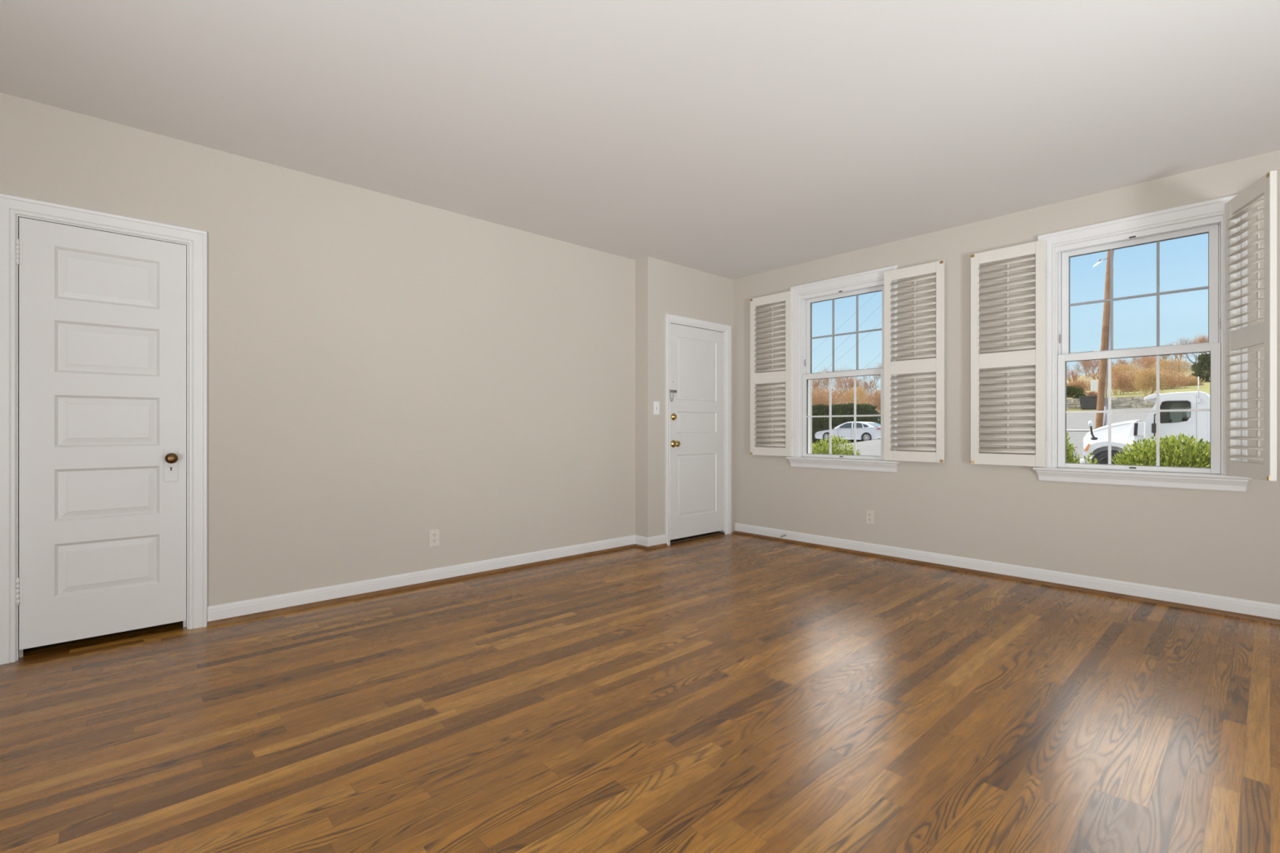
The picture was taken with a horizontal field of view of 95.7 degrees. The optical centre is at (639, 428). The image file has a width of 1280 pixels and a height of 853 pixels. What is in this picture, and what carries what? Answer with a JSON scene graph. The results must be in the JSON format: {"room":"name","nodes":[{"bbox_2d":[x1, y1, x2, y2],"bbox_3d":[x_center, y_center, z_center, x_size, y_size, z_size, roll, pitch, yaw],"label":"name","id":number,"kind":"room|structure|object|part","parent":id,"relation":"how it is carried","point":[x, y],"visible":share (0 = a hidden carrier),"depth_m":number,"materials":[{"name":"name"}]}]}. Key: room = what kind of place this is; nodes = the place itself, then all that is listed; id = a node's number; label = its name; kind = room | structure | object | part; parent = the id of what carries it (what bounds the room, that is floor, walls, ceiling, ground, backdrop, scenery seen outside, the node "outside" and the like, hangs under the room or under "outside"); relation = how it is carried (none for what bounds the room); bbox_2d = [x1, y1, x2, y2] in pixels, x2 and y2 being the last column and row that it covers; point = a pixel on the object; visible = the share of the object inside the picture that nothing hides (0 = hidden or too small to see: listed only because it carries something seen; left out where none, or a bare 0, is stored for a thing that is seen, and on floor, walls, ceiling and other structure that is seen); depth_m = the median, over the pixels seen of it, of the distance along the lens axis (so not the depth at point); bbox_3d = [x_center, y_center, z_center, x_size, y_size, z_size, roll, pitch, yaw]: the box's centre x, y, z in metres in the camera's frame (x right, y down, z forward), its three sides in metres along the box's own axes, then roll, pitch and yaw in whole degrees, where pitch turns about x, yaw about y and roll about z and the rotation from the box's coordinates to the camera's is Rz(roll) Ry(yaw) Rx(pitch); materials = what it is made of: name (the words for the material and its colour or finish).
{"room":"empty living room","nodes":[
{"label":"empty living room","id":0,"kind":"room"},
{"bbox_2d":[0,92,635,606],"bbox_3d":[-2.241,-0.224,3.226,5.863,2.548,0.120,0,0,-43],"label":"wall","id":1,"kind":"structure","parent":0,"point":[384,371],"depth_m":3.63,"materials":[{"name":"beige paint"}]},
{"bbox_2d":[0,193,207,664],"bbox_3d":[-2.610,0.003,2.844,0.772,2.094,0.184,0,0,-43],"label":"door","id":2,"kind":"structure","parent":1,"relation":"in","point":[104,316],"depth_m":2.80,"materials":[{"name":"white paint"}]},
{"bbox_3d":[-2.394,0.153,2.958,0.053,0.053,0.061,0,0,-43],"label":"knob","id":3,"kind":"part","parent":2,"relation":"part of","materials":[{"name":"gold metal"}]},
{"bbox_2d":[429,528,439,546],"bbox_3d":[-1.392,0.742,3.920,0.071,0.116,0.008,0,0,-43],"label":"wall outlet","id":4,"kind":"object","parent":1,"relation":"attached to","point":[433,534],"visible":1,"depth_m":3.92,"materials":[{"name":"paint"}]},
{"bbox_2d":[207,534,666,622],"bbox_3d":[-1.036,0.998,4.132,3.287,0.096,0.176,0,0,-43],"label":"baseboard","id":5,"kind":"structure","parent":1,"relation":"attached to","point":[234,609],"depth_m":3.78,"materials":[{"name":"white paint"}]},
{"bbox_2d":[0,532,1279,852],"bbox_3d":[0.468,1.100,1.165,7.065,0.100,8.082,0,0,-43],"label":"floor","id":6,"kind":"structure","parent":0,"point":[732,692],"depth_m":2.09,"materials":[{"name":"brown wood"}]},
{"bbox_2d":[0,0,1279,279],"bbox_3d":[0.553,-1.558,1.242,7.295,0.120,8.082,0,0,-43],"label":"ceiling","id":7,"kind":"structure","parent":0,"point":[733,140],"depth_m":2.63,"materials":[{"name":"white paint"}]},
{"bbox_2d":[635,256,656,537],"bbox_3d":[0.009,-0.224,5.183,0.100,2.548,0.283,0,0,-43],"label":"wall","id":8,"kind":"structure","parent":0,"point":[646,267],"depth_m":5.09,"materials":[{"name":"beige paint"}]},
{"bbox_2d":[656,258,733,535],"bbox_3d":[0.500,-0.224,5.523,1.082,2.548,0.120,0,0,-43],"label":"wall","id":9,"kind":"structure","parent":0,"point":[681,291],"depth_m":5.27,"materials":[{"name":"beige paint"}]},
{"bbox_2d":[207,543,667,626],"bbox_3d":[-1.026,1.038,4.122,3.287,0.023,0.181,0,0,-43],"label":"trim","id":10,"kind":"structure","parent":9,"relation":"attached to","point":[257,615],"depth_m":3.77,"materials":[{"name":"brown wood"}]},
{"bbox_2d":[653,401,659,414],"bbox_3d":[0.150,-0.180,5.108,0.071,0.116,0.017,0,0,-43],"label":"light switch","id":11,"kind":"object","parent":9,"relation":"attached to","point":[656,404],"visible":1,"depth_m":5.11,"materials":[{"name":"plastic"}]},
{"bbox_2d":[665,313,731,545],"bbox_3d":[0.547,0.011,5.518,0.916,2.078,0.190,0,0,-43],"label":"door","id":12,"kind":"structure","parent":9,"relation":"in","point":[698,353],"depth_m":5.48,"materials":[{"name":"white paint"}]},
{"bbox_3d":[0.327,0.141,5.235,0.068,0.068,0.070,0,0,-43],"label":"knob","id":13,"kind":"part","parent":12,"relation":"part of","materials":[{"name":"gold metal"}]},
{"bbox_2d":[733,150,1279,604],"bbox_3d":[3.353,-0.224,3.364,0.200,2.548,7.419,0,0,-43],"label":"wall","id":14,"kind":"structure","parent":0,"point":[1220,543],"depth_m":4.08,"materials":[{"name":"beige paint"}]},
{"bbox_2d":[750,290,792,456],"bbox_3d":[1.239,-0.499,5.467,0.058,1.515,0.460,0,0,-43],"label":"plantation shutter","id":15,"kind":"object","parent":14,"relation":"attached to","point":[781,376],"visible":1,"depth_m":5.45,"materials":[{"name":"paint"}]},
{"bbox_3d":[1.254,-0.134,5.486,0.009,0.554,0.012,0,0,-43],"label":"tilt rod","id":16,"kind":"part","parent":15,"relation":"part of","materials":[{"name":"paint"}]},
{"bbox_3d":[1.254,-0.864,5.486,0.009,0.594,0.012,0,0,-43],"label":"tilt rod","id":17,"kind":"part","parent":15,"relation":"part of","materials":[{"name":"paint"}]},
{"bbox_2d":[786,265,899,472],"bbox_3d":[1.764,-0.474,5.019,0.220,1.655,1.014,0,0,-43],"label":"window","id":18,"kind":"structure","parent":14,"relation":"in","point":[835,288],"depth_m":5.10,"materials":[{"name":"white paint"}]},
{"bbox_3d":[1.786,-0.462,5.040,0.160,1.492,0.790,0,0,-43],"label":"frame","id":19,"kind":"part","parent":18,"relation":"part of","materials":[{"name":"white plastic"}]},
{"bbox_3d":[1.751,-0.115,5.007,0.036,0.750,0.768,0,0,-43],"label":"sash","id":20,"kind":"part","parent":18,"relation":"part of","materials":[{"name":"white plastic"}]},
{"bbox_3d":[1.785,-0.816,5.038,0.036,0.724,0.745,0,0,-43],"label":"sash","id":21,"kind":"part","parent":18,"relation":"part of","materials":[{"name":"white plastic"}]},
{"bbox_2d":[866,510,874,524],"bbox_3d":[1.902,0.737,4.790,0.008,0.116,0.071,0,0,-43],"label":"wall outlet","id":22,"kind":"object","parent":14,"relation":"attached to","point":[869,513],"visible":1,"depth_m":4.79,"materials":[{"name":"paint"}]},
{"bbox_2d":[884,260,944,462],"bbox_3d":[2.123,-0.499,4.504,0.058,1.515,0.460,0,0,-43],"label":"plantation shutter","id":23,"kind":"object","parent":14,"relation":"attached to","point":[936,364],"visible":1,"depth_m":4.48,"materials":[{"name":"paint"}]},
{"bbox_3d":[2.144,-0.134,4.517,0.009,0.554,0.012,0,0,-43],"label":"tilt rod","id":24,"kind":"part","parent":23,"relation":"part of","materials":[{"name":"paint"}]},
{"bbox_3d":[2.144,-0.864,4.517,0.009,0.594,0.012,0,0,-43],"label":"tilt rod","id":25,"kind":"part","parent":23,"relation":"part of","materials":[{"name":"paint"}]},
{"bbox_2d":[733,530,1279,624],"bbox_3d":[3.291,1.038,3.253,0.018,0.023,6.939,0,0,-43],"label":"trim","id":26,"kind":"structure","parent":14,"relation":"attached to","point":[1276,621],"depth_m":3.87,"materials":[{"name":"brown wood"}]},
{"bbox_2d":[734,523,1279,619],"bbox_3d":[3.301,0.998,3.263,0.013,0.096,6.939,0,0,-43],"label":"baseboard","id":27,"kind":"structure","parent":14,"relation":"attached to","point":[1178,596],"depth_m":3.88,"materials":[{"name":"white paint"}]},
{"bbox_2d":[970,240,1047,466],"bbox_3d":[2.559,-0.499,4.030,0.058,1.515,0.460,0,0,-43],"label":"plantation shutter","id":28,"kind":"object","parent":14,"relation":"attached to","point":[1037,357],"visible":1,"depth_m":4.01,"materials":[{"name":"paint"}]},
{"bbox_3d":[2.574,-0.134,4.049,0.009,0.554,0.012,0,0,-43],"label":"tilt rod","id":29,"kind":"part","parent":28,"relation":"part of","materials":[{"name":"paint"}]},
{"bbox_3d":[2.574,-0.864,4.049,0.009,0.594,0.012,0,0,-43],"label":"tilt rod","id":30,"kind":"part","parent":28,"relation":"part of","materials":[{"name":"paint"}]},
{"bbox_2d":[1032,194,1252,492],"bbox_3d":[3.069,-0.474,3.600,0.220,1.655,1.014,0,0,-43],"label":"window","id":31,"kind":"structure","parent":14,"relation":"in","point":[1059,253],"depth_m":3.52,"materials":[{"name":"white paint"}]},
{"bbox_3d":[3.091,-0.462,3.620,0.160,1.492,0.790,0,0,-43],"label":"frame","id":32,"kind":"part","parent":31,"relation":"part of","materials":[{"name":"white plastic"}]},
{"bbox_3d":[3.055,-0.115,3.587,0.036,0.750,0.768,0,0,-43],"label":"sash","id":33,"kind":"part","parent":31,"relation":"part of","materials":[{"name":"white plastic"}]},
{"bbox_3d":[3.089,-0.816,3.619,0.036,0.724,0.745,0,0,-43],"label":"sash","id":34,"kind":"part","parent":31,"relation":"part of","materials":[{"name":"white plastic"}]},
{"bbox_2d":[1225,170,1276,481],"bbox_3d":[3.191,-0.499,3.029,0.071,1.515,0.461,0,0,28],"label":"plantation shutter","id":35,"kind":"object","parent":31,"relation":"attached to","point":[1264,332],"visible":1,"depth_m":3.00,"materials":[{"name":"paint"}]},
{"bbox_3d":[3.217,-0.126,3.012,0.009,0.554,0.012,0,0,26],"label":"tilt rod","id":36,"kind":"part","parent":35,"relation":"part of","materials":[{"name":"paint"}]},
{"bbox_3d":[3.217,-0.856,3.012,0.009,0.594,0.012,0,0,26],"label":"tilt rod","id":37,"kind":"part","parent":35,"relation":"part of","materials":[{"name":"paint"}]},
{"label":"outside","id":38,"kind":"structure","parent":0,"visible":0},
{"bbox_2d":[1066,378,1209,411],"bbox_3d":[61.810,-6.336,85.973,197.640,15.972,177.000,0,0,-43],"label":"ground","id":39,"kind":"structure","parent":38,"point":[1205,388],"depth_m":63.74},
{"bbox_2d":[812,386,832,405],"bbox_3d":[16.256,-1.996,53.837,3.037,3.922,3.529,0,0,-11],"label":"shrub","id":40,"kind":"object","parent":39,"relation":"on","point":[818,397],"visible":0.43,"depth_m":53.18,"materials":[{"name":"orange plant"}]},
{"bbox_2d":[812,371,834,404],"bbox_3d":[28.146,-5.113,91.782,6.044,7.804,6.727,0,0,40],"label":"bare tree","id":41,"kind":"object","parent":39,"relation":"on","point":[815,384],"visible":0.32,"depth_m":90.45,"materials":[{"name":"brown plant"}]},
{"bbox_2d":[815,368,834,391],"bbox_3d":[22.764,-4.634,77.969,5.786,8.620,10.129,0,0,-27],"label":"bare tree","id":42,"kind":"object","parent":39,"relation":"on","point":[827,382],"visible":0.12,"depth_m":77.16,"materials":[{"name":"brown plant"}]},
{"bbox_2d":[812,362,857,397],"bbox_3d":[33.496,-6.818,102.180,10.159,9.866,9.473,0,0,33],"label":"bare tree","id":43,"kind":"object","parent":39,"relation":"on","point":[821,362],"visible":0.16,"depth_m":101.89,"materials":[{"name":"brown plant"}]},
{"bbox_2d":[816,382,853,404],"bbox_3d":[19.857,-2.468,60.056,4.344,4.600,4.842,0,0,-43],"label":"shrub","id":44,"kind":"object","parent":39,"relation":"on","point":[841,395],"visible":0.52,"depth_m":59.39,"materials":[{"name":"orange plant"}]},
{"bbox_2d":[812,402,880,444],"bbox_3d":[14.480,-0.279,43.000,2.931,3.245,6.977,0,0,-43],"label":"hedge","id":45,"kind":"object","parent":39,"relation":"on","point":[819,424],"visible":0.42,"depth_m":41.51,"materials":[{"name":"green plant"}]},
{"bbox_2d":[831,376,865,404],"bbox_3d":[25.919,-4.010,72.401,4.437,6.798,3.810,0,0,15],"label":"bare tree","id":46,"kind":"object","parent":39,"relation":"on","point":[851,385],"visible":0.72,"depth_m":72.31,"materials":[{"name":"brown plant"}]},
{"bbox_2d":[836,385,868,404],"bbox_3d":[23.836,-2.515,64.151,3.185,4.461,4.455,0,0,-43],"label":"shrub","id":47,"kind":"object","parent":39,"relation":"on","point":[860,393],"visible":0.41,"depth_m":63.55,"materials":[{"name":"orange plant"}]},
{"bbox_2d":[833,379,880,403],"bbox_3d":[34.507,-5.054,92.365,7.894,7.068,5.353,0,0,18],"label":"bare tree","id":48,"kind":"object","parent":39,"relation":"on","point":[837,380],"visible":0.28,"depth_m":92.49,"materials":[{"name":"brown plant"}]},
{"bbox_2d":[844,376,876,398],"bbox_3d":[30.870,-4.130,81.252,4.771,6.161,5.311,0,0,10],"label":"bare tree","id":49,"kind":"object","parent":39,"relation":"on","point":[871,381],"visible":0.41,"depth_m":80.25,"materials":[{"name":"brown plant"}]},
{"bbox_2d":[857,364,880,390],"bbox_3d":[39.272,-6.652,95.905,9.651,9.372,8.999,0,0,3],"label":"bare tree","id":50,"kind":"object","parent":39,"relation":"on","point":[879,376],"visible":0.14,"depth_m":95.54,"materials":[{"name":"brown plant"}]},
{"bbox_2d":[858,387,880,414],"bbox_3d":[23.066,-2.093,56.141,2.937,3.848,3.667,0,0,-43],"label":"shrub","id":51,"kind":"object","parent":39,"relation":"on","point":[872,401],"visible":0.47,"depth_m":56.03,"materials":[{"name":"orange plant"}]},
{"bbox_2d":[1072,393,1086,398],"bbox_3d":[37.964,-2.476,50.008,1.019,1.186,1.380,0,0,4],"label":"shrub","id":52,"kind":"object","parent":39,"relation":"on","point":[1077,394],"visible":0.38,"depth_m":49.89,"materials":[{"name":"green plant"}]},
{"bbox_2d":[1078,395,1097,408],"bbox_3d":[35.381,-2.014,45.500,1.320,1.020,1.320,0,0,-43],"label":"planter","id":53,"kind":"object","parent":39,"relation":"on","point":[1086,402],"visible":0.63,"depth_m":45.14,"materials":[{"name":"plastic"}]},
{"bbox_2d":[1086,391,1097,395],"bbox_3d":[35.571,-2.622,45.308,1.016,0.622,0.960,0,0,2],"label":"shrub","id":54,"kind":"object","parent":53,"relation":"in","point":[1090,393],"visible":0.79,"depth_m":45.21,"materials":[{"name":"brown plant"}]},
{"bbox_2d":[1090,380,1097,391],"bbox_3d":[38.414,-2.993,48.988,0.480,2.167,0.094,0,0,27],"label":"road sign","id":55,"kind":"object","parent":39,"relation":"on","point":[1094,384],"visible":0.88,"depth_m":48.94,"materials":[{"name":"grey metal"}]},
{"bbox_2d":[1093,249,1114,429],"bbox_3d":[24.963,-7.219,30.894,1.416,15.127,0.517,0,0,2],"label":"utility pole","id":56,"kind":"object","parent":39,"relation":"on","point":[1105,335],"visible":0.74,"depth_m":30.88,"materials":[{"name":"brown wood"}]},
{"bbox_2d":[1066,394,1209,408],"bbox_3d":[35.895,-0.704,46.330,0.646,3.462,24.328,0,0,-43],"label":"wall","id":57,"kind":"structure","parent":39,"relation":"on","point":[1137,402],"depth_m":44.56,"materials":[{"name":"stone"}]},
{"bbox_2d":[1155,355,1172,368],"bbox_3d":[108.666,-13.322,120.063,5.614,7.413,8.279,0,0,19],"label":"bare tree","id":58,"kind":"object","parent":39,"relation":"on","point":[1162,356],"visible":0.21,"depth_m":118.64,"materials":[{"name":"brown plant"}]},
{"bbox_2d":[1147,357,1193,376],"bbox_3d":[80.956,-8.934,88.012,3.745,3.872,5.817,0,0,-43],"label":"shrub","id":59,"kind":"object","parent":39,"relation":"on","point":[1164,364],"visible":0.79,"depth_m":87.71,"materials":[{"name":"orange plant"}]},
{"bbox_3d":[5.549,1.488,5.097,5.330,0.036,24.000,0,0,-43],"label":"planting bed","id":60,"kind":"object","parent":39,"relation":"on","visible":0},
{"bbox_2d":[812,434,860,455],"bbox_3d":[2.901,0.816,9.225,1.158,1.479,1.268,0,0,-37],"label":"bush","id":61,"kind":"object","parent":60,"relation":"on","point":[822,446],"visible":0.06,"depth_m":8.99,"materials":[{"name":"green plant"}]},
{"bbox_2d":[1066,431,1079,462],"bbox_3d":[4.998,0.737,6.834,0.459,1.630,0.684,0,0,28],"label":"bush","id":62,"kind":"object","parent":60,"relation":"on","point":[1070,456],"visible":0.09,"depth_m":6.70,"materials":[{"name":"green plant"}]},
{"bbox_2d":[1082,451,1097,463],"bbox_3d":[4.774,0.890,6.158,0.379,1.322,0.329,0,0,-43],"label":"bush","id":63,"kind":"object","parent":60,"relation":"on","point":[1088,460],"visible":0.02,"depth_m":6.17,"materials":[{"name":"green plant"}]},
{"bbox_2d":[1111,432,1209,467],"bbox_3d":[5.823,0.798,6.294,1.214,1.512,1.324,0,0,-18],"label":"bush","id":64,"kind":"object","parent":60,"relation":"on","point":[1171,454],"visible":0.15,"depth_m":6.20,"materials":[{"name":"green plant"}]},
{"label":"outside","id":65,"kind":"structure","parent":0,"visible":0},
{"bbox_2d":[1066,368,1206,399],"bbox_3d":[89.573,-8.516,106.912,148.691,12.797,57.591,0,0,-43],"label":"hill","id":66,"kind":"structure","parent":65,"point":[1088,379],"depth_m":107.78,"materials":[{"name":"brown plant"}]},
{"bbox_2d":[1066,385,1086,396],"bbox_3d":[54.579,-4.434,74.128,3.326,2.326,4.012,0,0,-43],"label":"shrub","id":67,"kind":"object","parent":66,"relation":"on","point":[1071,390],"visible":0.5,"depth_m":73.29,"materials":[{"name":"green plant"}]},
{"bbox_2d":[1066,367,1087,382],"bbox_3d":[65.066,-6.278,88.801,4.962,6.408,5.524,0,0,-19],"label":"bare tree","id":68,"kind":"object","parent":66,"relation":"on","point":[1072,374],"visible":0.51,"depth_m":88.10,"materials":[{"name":"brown plant"}]},
{"bbox_2d":[1066,379,1090,394],"bbox_3d":[59.205,-5.274,78.170,3.254,2.904,3.429,0,0,-43],"label":"shrub","id":69,"kind":"object","parent":66,"relation":"on","point":[1082,384],"visible":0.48,"depth_m":77.81,"materials":[{"name":"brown plant"}]},
{"bbox_2d":[1066,361,1090,377],"bbox_3d":[75.487,-8.966,104.419,9.626,8.619,6.528,0,0,-12],"label":"bare tree","id":70,"kind":"object","parent":66,"relation":"on","point":[1077,362],"visible":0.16,"depth_m":103.91,"materials":[{"name":"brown plant"}]},
{"bbox_2d":[1072,360,1117,377],"bbox_3d":[86.147,-10.129,111.663,9.651,9.372,8.999,0,0,-27],"label":"bare tree","id":71,"kind":"object","parent":66,"relation":"on","point":[1085,370],"visible":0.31,"depth_m":112.11,"materials":[{"name":"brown plant"}]},
{"bbox_2d":[1079,350,1111,379],"bbox_3d":[82.326,-9.560,104.980,5.992,9.269,5.318,0,0,-34],"label":"bare tree","id":72,"kind":"object","parent":66,"relation":"on","point":[1096,363],"visible":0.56,"depth_m":104.75,"materials":[{"name":"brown plant"}]},
{"bbox_2d":[1097,369,1140,395],"bbox_3d":[53.043,-4.754,63.870,3.249,3.500,4.172,0,0,-43],"label":"shrub","id":73,"kind":"object","parent":66,"relation":"on","point":[1122,376],"visible":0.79,"depth_m":63.46,"materials":[{"name":"orange plant"}]},
{"bbox_2d":[1111,358,1132,370],"bbox_3d":[89.334,-10.388,108.084,5.099,5.915,4.581,0,0,41],"label":"bare tree","id":74,"kind":"object","parent":66,"relation":"on","point":[1119,360],"visible":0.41,"depth_m":107.73,"materials":[{"name":"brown plant"}]},
{"bbox_2d":[1106,363,1143,377],"bbox_3d":[71.764,-8.232,86.189,4.370,3.158,5.635,0,0,-43],"label":"shrub","id":75,"kind":"object","parent":66,"relation":"on","point":[1119,367],"visible":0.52,"depth_m":85.80,"materials":[{"name":"beige plant"}]},
{"bbox_2d":[1112,368,1148,391],"bbox_3d":[59.519,-5.276,69.883,3.755,3.972,4.495,0,0,-43],"label":"shrub","id":76,"kind":"object","parent":66,"relation":"on","point":[1142,368],"visible":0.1,"depth_m":69.78,"materials":[{"name":"orange plant"}]},
{"bbox_2d":[1120,355,1162,368],"bbox_3d":[101.744,-12.260,117.628,6.820,7.103,7.315,0,0,34],"label":"bare tree","id":77,"kind":"object","parent":66,"relation":"on","point":[1137,357],"visible":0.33,"depth_m":118.73,"materials":[{"name":"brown plant"}]},
{"bbox_2d":[1128,355,1162,370],"bbox_3d":[84.946,-10.304,96.815,3.815,3.907,5.315,0,0,-43],"label":"shrub","id":78,"kind":"object","parent":66,"relation":"on","point":[1146,364],"visible":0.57,"depth_m":96.48,"materials":[{"name":"orange plant"}]},
{"bbox_2d":[1140,355,1155,364],"bbox_3d":[97.169,-11.594,110.640,4.136,7.209,4.661,0,0,26],"label":"bare tree","id":79,"kind":"object","parent":66,"relation":"on","point":[1150,356],"visible":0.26,"depth_m":110.42,"materials":[{"name":"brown plant"}]},
{"bbox_2d":[1128,367,1171,395],"bbox_3d":[50.919,-4.370,58.062,3.145,3.552,2.839,0,0,6],"label":"shrub","id":80,"kind":"object","parent":66,"relation":"on","point":[1149,378],"visible":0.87,"depth_m":57.64,"materials":[{"name":"beige plant"}]},
{"bbox_2d":[1151,366,1190,389],"bbox_3d":[63.617,-5.446,69.912,3.541,4.161,4.359,0,0,-43],"label":"shrub","id":81,"kind":"object","parent":66,"relation":"on","point":[1175,384],"visible":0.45,"depth_m":69.15,"materials":[{"name":"orange plant"}]},
{"bbox_2d":[1164,342,1195,370],"bbox_3d":[102.986,-13.266,111.291,6.090,7.065,5.471,0,0,12],"label":"bare tree","id":82,"kind":"object","parent":66,"relation":"on","point":[1175,355],"visible":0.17,"depth_m":111.21,"materials":[{"name":"grey plant"}]},
{"bbox_2d":[1169,373,1204,386],"bbox_3d":[69.284,-5.439,74.023,2.847,3.273,4.229,0,0,-43],"label":"shrub","id":83,"kind":"object","parent":66,"relation":"on","point":[1193,382],"visible":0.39,"depth_m":73.15,"materials":[{"name":"beige plant"}]},
{"bbox_2d":[1166,329,1208,364],"bbox_3d":[117.006,-15.810,121.484,8.999,9.372,9.651,0,0,4],"label":"bare tree","id":84,"kind":"object","parent":66,"relation":"on","point":[1189,340],"visible":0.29,"depth_m":122.64,"materials":[{"name":"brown plant"}]},
{"bbox_2d":[1187,332,1209,370],"bbox_3d":[109.405,-14.562,112.430,5.082,8.857,5.726,0,0,-3],"label":"bare tree","id":85,"kind":"object","parent":66,"relation":"on","point":[1200,340],"visible":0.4,"depth_m":112.02,"materials":[{"name":"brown plant"}]},
{"bbox_2d":[1188,352,1209,382],"bbox_3d":[80.483,-7.981,81.840,5.866,5.544,5.903,0,0,-43],"label":"evergreen tree","id":86,"kind":"object","parent":66,"relation":"on","point":[1202,363],"visible":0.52,"depth_m":81.84,"materials":[{"name":"green plant"}]},
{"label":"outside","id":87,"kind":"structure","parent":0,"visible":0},
{"bbox_2d":[832,408,1152,462],"bbox_3d":[5.481,0.058,45.771,43.000,3.124,120.000,0,0,-43],"label":"road","id":88,"kind":"structure","parent":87,"point":[1074,420],"depth_m":33.60,"materials":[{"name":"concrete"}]},
{"bbox_2d":[814,421,880,441],"bbox_3d":[14.382,0.243,38.998,2.050,1.380,4.815,0,0,-42],"label":"sedan","id":89,"kind":"object","parent":88,"relation":"on","point":[865,431],"visible":0.66,"depth_m":38.10,"materials":[{"name":"white paint"}]},
{"bbox_2d":[840,429,1093,444],"bbox_3d":[23.422,0.648,30.342,0.350,1.160,39.000,0,0,-43],"label":"kerb","id":90,"kind":"object","parent":88,"relation":"on","point":[1067,429],"visible":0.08,"depth_m":30.67,"materials":[{"name":"concrete"}]},
{"bbox_2d":[1079,376,1209,464],"bbox_3d":[15.629,0.137,15.501,2.752,2.967,5.924,0,0,-43],"label":"truck","id":91,"kind":"object","parent":88,"relation":"on","point":[1197,424],"visible":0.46,"depth_m":15.68,"materials":[{"name":"white paint"}]},
{"bbox_2d":[1084,444,1090,450],"bbox_3d":[12.996,0.551,16.834,0.062,0.210,0.150,0,0,-43],"label":"marker lamp","id":92,"kind":"object","parent":91,"relation":"attached to","point":[1088,447],"depth_m":16.79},
{"bbox_2d":[1083,419,1143,455],"bbox_3d":[14.162,0.271,17.325,2.093,1.044,1.216,0,0,-43],"label":"hood","id":93,"kind":"object","parent":91,"relation":"attached to","point":[1122,432],"depth_m":16.64,"materials":[{"name":"white paint"}]},
{"bbox_2d":[1133,422,1137,435],"bbox_3d":[13.799,0.028,16.109,0.080,0.347,0.096,0,0,-43],"label":"vent","id":94,"kind":"object","parent":91,"relation":"attached to","point":[1135,428],"depth_m":16.09,"materials":[{"name":"black plastic"}]},
{"bbox_3d":[13.915,0.023,16.057,0.180,0.386,0.183,0,0,-43],"label":"cowl panel","id":95,"kind":"part","parent":91,"relation":"part of","materials":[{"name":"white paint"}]},
{"bbox_2d":[1151,413,1155,436],"bbox_3d":[13.909,-0.090,15.637,0.403,0.631,0.115,0,0,-43],"label":"mirror","id":96,"kind":"object","parent":91,"relation":"attached to","point":[1153,415],"depth_m":15.60,"materials":[{"name":"black plastic"}]}
]}

